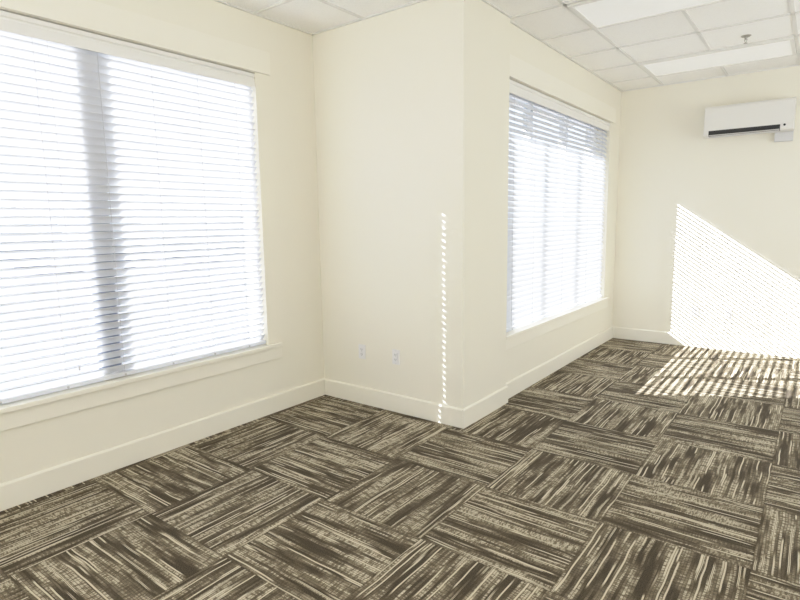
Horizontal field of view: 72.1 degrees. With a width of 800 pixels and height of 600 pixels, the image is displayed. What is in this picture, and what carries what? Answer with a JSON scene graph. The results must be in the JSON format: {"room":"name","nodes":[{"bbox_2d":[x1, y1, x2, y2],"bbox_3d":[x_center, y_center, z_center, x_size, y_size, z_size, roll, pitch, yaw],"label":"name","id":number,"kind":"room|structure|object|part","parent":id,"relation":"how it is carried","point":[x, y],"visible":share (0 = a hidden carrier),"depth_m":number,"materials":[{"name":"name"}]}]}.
{"room":"empty office room","nodes":[
{"label":"empty office room","id":0,"kind":"room"},
{"bbox_2d":[0,0,324,483],"bbox_3d":[-2.494,-0.294,2.198,0.158,3.160,5.873,5,10,37],"label":"wall","id":1,"kind":"structure","parent":0,"point":[284,118],"depth_m":4.02,"materials":[{"name":"white paint"}]},
{"bbox_2d":[0,0,282,431],"bbox_3d":[-1.686,-0.526,3.204,0.184,2.234,2.357,5,10,37],"label":"window","id":2,"kind":"structure","parent":1,"relation":"in","point":[91,15],"depth_m":3.25,"materials":[{"name":"white plastic"}]},
{"bbox_2d":[0,10,265,403],"bbox_3d":[-1.673,-0.508,3.190,0.067,1.944,2.112,5,10,37],"label":"window blind","id":3,"kind":"object","parent":2,"relation":"attached to","point":[71,99],"visible":1,"depth_m":3.21,"materials":[{"name":"white plastic"}]},
{"bbox_3d":[-1.876,-0.443,2.939,0.035,1.853,0.002,5,10,37],"label":"ladder cord","id":4,"kind":"part","parent":3,"relation":"part of","materials":[{"name":"white fabric"}]},
{"bbox_3d":[-1.812,-0.477,2.965,0.012,1.764,0.013,5,10,37],"label":"pull cord","id":5,"kind":"part","parent":3,"relation":"part of","materials":[{"name":"white fabric"}]},
{"bbox_3d":[-1.683,-0.481,3.192,0.035,1.853,0.002,5,10,37],"label":"ladder cord","id":6,"kind":"part","parent":3,"relation":"part of","materials":[{"name":"white fabric"}]},
{"bbox_3d":[-1.665,0.442,3.329,0.046,0.023,2.112,5,10,37],"label":"rail","id":7,"kind":"part","parent":3,"relation":"part of","materials":[{"name":"white"}]},
{"bbox_3d":[-1.496,-0.519,3.436,0.035,1.853,0.002,5,10,37],"label":"ladder cord","id":8,"kind":"part","parent":3,"relation":"part of","materials":[{"name":"white fabric"}]},
{"bbox_3d":[-1.309,-0.556,3.680,0.035,1.853,0.002,5,10,37],"label":"ladder cord","id":9,"kind":"part","parent":3,"relation":"part of","materials":[{"name":"white fabric"}]},
{"bbox_3d":[-1.133,-0.591,3.908,0.035,1.853,0.002,5,10,37],"label":"ladder cord","id":10,"kind":"part","parent":3,"relation":"part of","materials":[{"name":"white fabric"}]},
{"bbox_2d":[0,378,324,511],"bbox_3d":[-2.357,1.074,2.403,0.017,0.139,5.716,5,10,37],"label":"baseboard","id":11,"kind":"structure","parent":1,"relation":"attached to","point":[21,490],"depth_m":3.39,"materials":[{"name":"white paint"}]},
{"bbox_2d":[0,338,799,599],"bbox_3d":[0.965,1.194,2.161,5.618,0.126,9.318,5,10,37],"label":"floor","id":12,"kind":"structure","parent":0,"point":[632,469],"depth_m":2.82,"materials":[{"name":"carpet"}]},
{"bbox_2d":[313,0,509,408],"bbox_3d":[0.019,-0.639,4.367,1.510,3.160,0.661,5,10,37],"label":"wall pier","id":13,"kind":"object","parent":12,"relation":"on","point":[412,102],"visible":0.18,"depth_m":3.95,"materials":[{"name":"white paint"}]},
{"bbox_2d":[358,344,365,358],"bbox_3d":[-0.300,0.408,4.346,0.071,0.116,0.010,5,10,37],"label":"wall outlet","id":14,"kind":"object","parent":13,"relation":"attached to","point":[362,348],"visible":1,"depth_m":4.34,"materials":[{"name":"white plastic"}]},
{"bbox_2d":[325,379,461,427],"bbox_3d":[-0.097,0.779,4.242,1.336,0.139,0.017,5,10,37],"label":"baseboard","id":15,"kind":"object","parent":13,"relation":"attached to","point":[436,412],"visible":1,"depth_m":4.18,"materials":[{"name":"white paint"}]},
{"bbox_2d":[392,349,399,364],"bbox_3d":[-0.031,0.430,4.141,0.071,0.116,0.013,5,10,37],"label":"wall outlet","id":16,"kind":"object","parent":13,"relation":"attached to","point":[395,353],"visible":1,"depth_m":4.14,"materials":[{"name":"white plastic"}]},
{"bbox_2d":[394,352,397,361],"bbox_3d":[-0.033,0.430,4.139,0.035,0.071,0.007,5,10,37],"label":"socket","id":17,"kind":"object","parent":16,"relation":"attached to","point":[395,353],"depth_m":4.13,"materials":[{"name":"white plastic"}]},
{"bbox_2d":[213,0,799,91],"bbox_3d":[0.921,-1.772,1.740,5.618,0.114,9.318,5,10,37],"label":"ceiling","id":18,"kind":"structure","parent":0,"point":[613,54],"depth_m":4.22,"materials":[{"name":"tile"}]},
{"bbox_2d":[567,0,729,29],"bbox_3d":[1.791,-1.992,3.607,1.197,0.021,0.585,5,10,37],"label":"recessed light","id":19,"kind":"object","parent":18,"relation":"in","point":[599,14],"visible":1,"depth_m":3.80,"materials":[{"name":"white plastic"}]},
{"bbox_2d":[638,37,796,77],"bbox_3d":[2.900,-2.214,5.053,1.197,0.021,0.585,5,10,37],"label":"recessed light","id":20,"kind":"object","parent":18,"relation":"in","point":[785,47],"visible":1,"depth_m":5.01,"materials":[{"name":"white plastic"}]},
{"bbox_2d":[741,34,750,43],"bbox_3d":[2.801,-2.108,4.454,0.076,0.058,0.076,5,10,37],"label":"sprinkler","id":21,"kind":"object","parent":18,"relation":"attached to","point":[747,35],"visible":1,"depth_m":4.44,"materials":[{"name":"silver metal"}]},
{"bbox_2d":[506,23,621,381],"bbox_3d":[1.568,-0.814,5.438,0.275,3.160,2.942,5,10,37],"label":"wall","id":22,"kind":"structure","parent":0,"point":[526,356],"depth_m":5.56,"materials":[{"name":"white paint"}]},
{"bbox_2d":[462,326,612,428],"bbox_3d":[1.515,0.610,5.267,0.055,0.139,3.619,5,10,37],"label":"baseboard","id":23,"kind":"structure","parent":22,"relation":"attached to","point":[525,380],"depth_m":4.74,"materials":[{"name":"white paint"}]},
{"bbox_2d":[509,102,574,125],"bbox_3d":[1.194,-2.057,5.446,0.514,0.123,3.921,5,10,37],"label":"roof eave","id":24,"kind":"object","parent":22,"relation":"attached to","point":[509,102],"depth_m":6.29,"materials":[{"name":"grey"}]},
{"bbox_2d":[506,54,615,349],"bbox_3d":[1.527,-0.871,5.302,0.259,2.234,2.688,5,10,37],"label":"window","id":25,"kind":"structure","parent":22,"relation":"in","point":[521,71],"depth_m":4.97,"materials":[{"name":"white plastic"}]},
{"bbox_2d":[506,80,609,331],"bbox_3d":[1.541,-0.845,5.229,0.066,1.944,2.537,5,10,37],"label":"window blind","id":26,"kind":"object","parent":25,"relation":"attached to","point":[557,271],"visible":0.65,"depth_m":5.03,"materials":[{"name":"white plastic"}]},
{"bbox_3d":[0.887,-0.689,4.388,0.033,1.853,0.002,5,10,37],"label":"ladder cord","id":27,"kind":"part","parent":26,"relation":"part of","materials":[{"name":"white fabric"}]},
{"bbox_3d":[1.134,-0.739,4.711,0.033,1.853,0.002,5,10,37],"label":"ladder cord","id":28,"kind":"part","parent":26,"relation":"part of","materials":[{"name":"white fabric"}]},
{"bbox_3d":[1.550,0.105,5.368,0.046,0.023,2.537,5,10,37],"label":"rail","id":29,"kind":"part","parent":26,"relation":"part of","materials":[{"name":"white"}]},
{"bbox_3d":[1.546,-0.821,5.249,0.033,1.853,0.002,5,10,37],"label":"ladder cord","id":30,"kind":"part","parent":26,"relation":"part of","materials":[{"name":"white fabric"}]},
{"bbox_3d":[1.958,-0.904,5.786,0.033,1.853,0.002,5,10,37],"label":"ladder cord","id":31,"kind":"part","parent":26,"relation":"part of","materials":[{"name":"white fabric"}]},
{"bbox_3d":[2.200,-0.952,6.101,0.033,1.853,0.002,5,10,37],"label":"ladder cord","id":32,"kind":"part","parent":26,"relation":"part of","materials":[{"name":"white fabric"}]},
{"bbox_2d":[612,66,799,344],"bbox_3d":[4.282,-0.837,5.321,4.736,3.160,0.158,5,10,37],"label":"wall","id":33,"kind":"structure","parent":0,"point":[712,225],"depth_m":5.95,"materials":[{"name":"white paint"}]},
{"bbox_2d":[691,307,698,316],"bbox_3d":[3.288,0.135,6.125,0.071,0.116,0.010,5,10,37],"label":"wall outlet","id":34,"kind":"object","parent":33,"relation":"attached to","point":[695,310],"visible":1,"depth_m":6.12,"materials":[{"name":"white plastic"}]},
{"bbox_2d":[613,327,799,358],"bbox_3d":[4.302,0.550,5.407,4.286,0.139,0.017,5,10,37],"label":"baseboard","id":35,"kind":"structure","parent":33,"relation":"attached to","point":[701,341],"depth_m":6.06,"materials":[{"name":"white paint"}]},
{"bbox_2d":[724,308,732,318],"bbox_3d":[3.542,0.148,5.931,0.071,0.116,0.013,5,10,37],"label":"wall outlet","id":36,"kind":"object","parent":33,"relation":"attached to","point":[728,312],"visible":1,"depth_m":5.93,"materials":[{"name":"white plastic"}]},
{"bbox_2d":[703,97,796,141],"bbox_3d":[3.505,-1.775,5.535,0.764,0.387,0.217,5,10,37],"label":"air conditioner","id":37,"kind":"object","parent":33,"relation":"attached to","point":[777,116],"visible":1,"depth_m":5.43,"materials":[{"name":"white plastic"}]},
{"bbox_2d":[708,124,779,136],"bbox_3d":[3.436,-1.690,5.504,0.609,0.057,0.055,5,10,37],"label":"air vent","id":38,"kind":"object","parent":37,"relation":"attached to","point":[746,129],"depth_m":5.49,"materials":[{"name":"black plastic"}]},
{"label":"outside","id":39,"kind":"structure","parent":0,"visible":0},
{"bbox_2d":[0,247,249,389],"bbox_3d":[-22.521,-1.630,26.952,64.040,0.105,110.250,5,10,37],"label":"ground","id":40,"kind":"structure","parent":39,"point":[76,247],"depth_m":10.33,"materials":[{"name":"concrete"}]},
{"bbox_2d":[0,224,61,267],"bbox_3d":[-14.995,-2.355,22.061,2.937,2.765,2.582,5,10,37],"label":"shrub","id":41,"kind":"object","parent":40,"relation":"on","point":[0,224],"visible":0.08,"depth_m":21.31,"materials":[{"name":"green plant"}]},
{"bbox_2d":[110,223,159,267],"bbox_3d":[-11.496,-2.388,23.105,2.992,2.277,2.648,5,10,37],"label":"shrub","id":42,"kind":"object","parent":40,"relation":"on","point":[110,223],"visible":0.08,"depth_m":22.41,"materials":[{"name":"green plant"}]},
{"bbox_2d":[160,222,212,262],"bbox_3d":[-10.267,-3.027,26.273,2.649,2.716,2.779,-3,8,-13],"label":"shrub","id":43,"kind":"object","parent":40,"relation":"on","point":[181,222],"visible":0.06,"depth_m":25.50,"materials":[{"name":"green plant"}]},
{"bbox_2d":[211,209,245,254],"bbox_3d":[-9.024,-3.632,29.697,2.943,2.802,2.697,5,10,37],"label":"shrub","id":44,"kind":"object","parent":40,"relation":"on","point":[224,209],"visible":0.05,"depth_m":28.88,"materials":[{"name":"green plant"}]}
]}

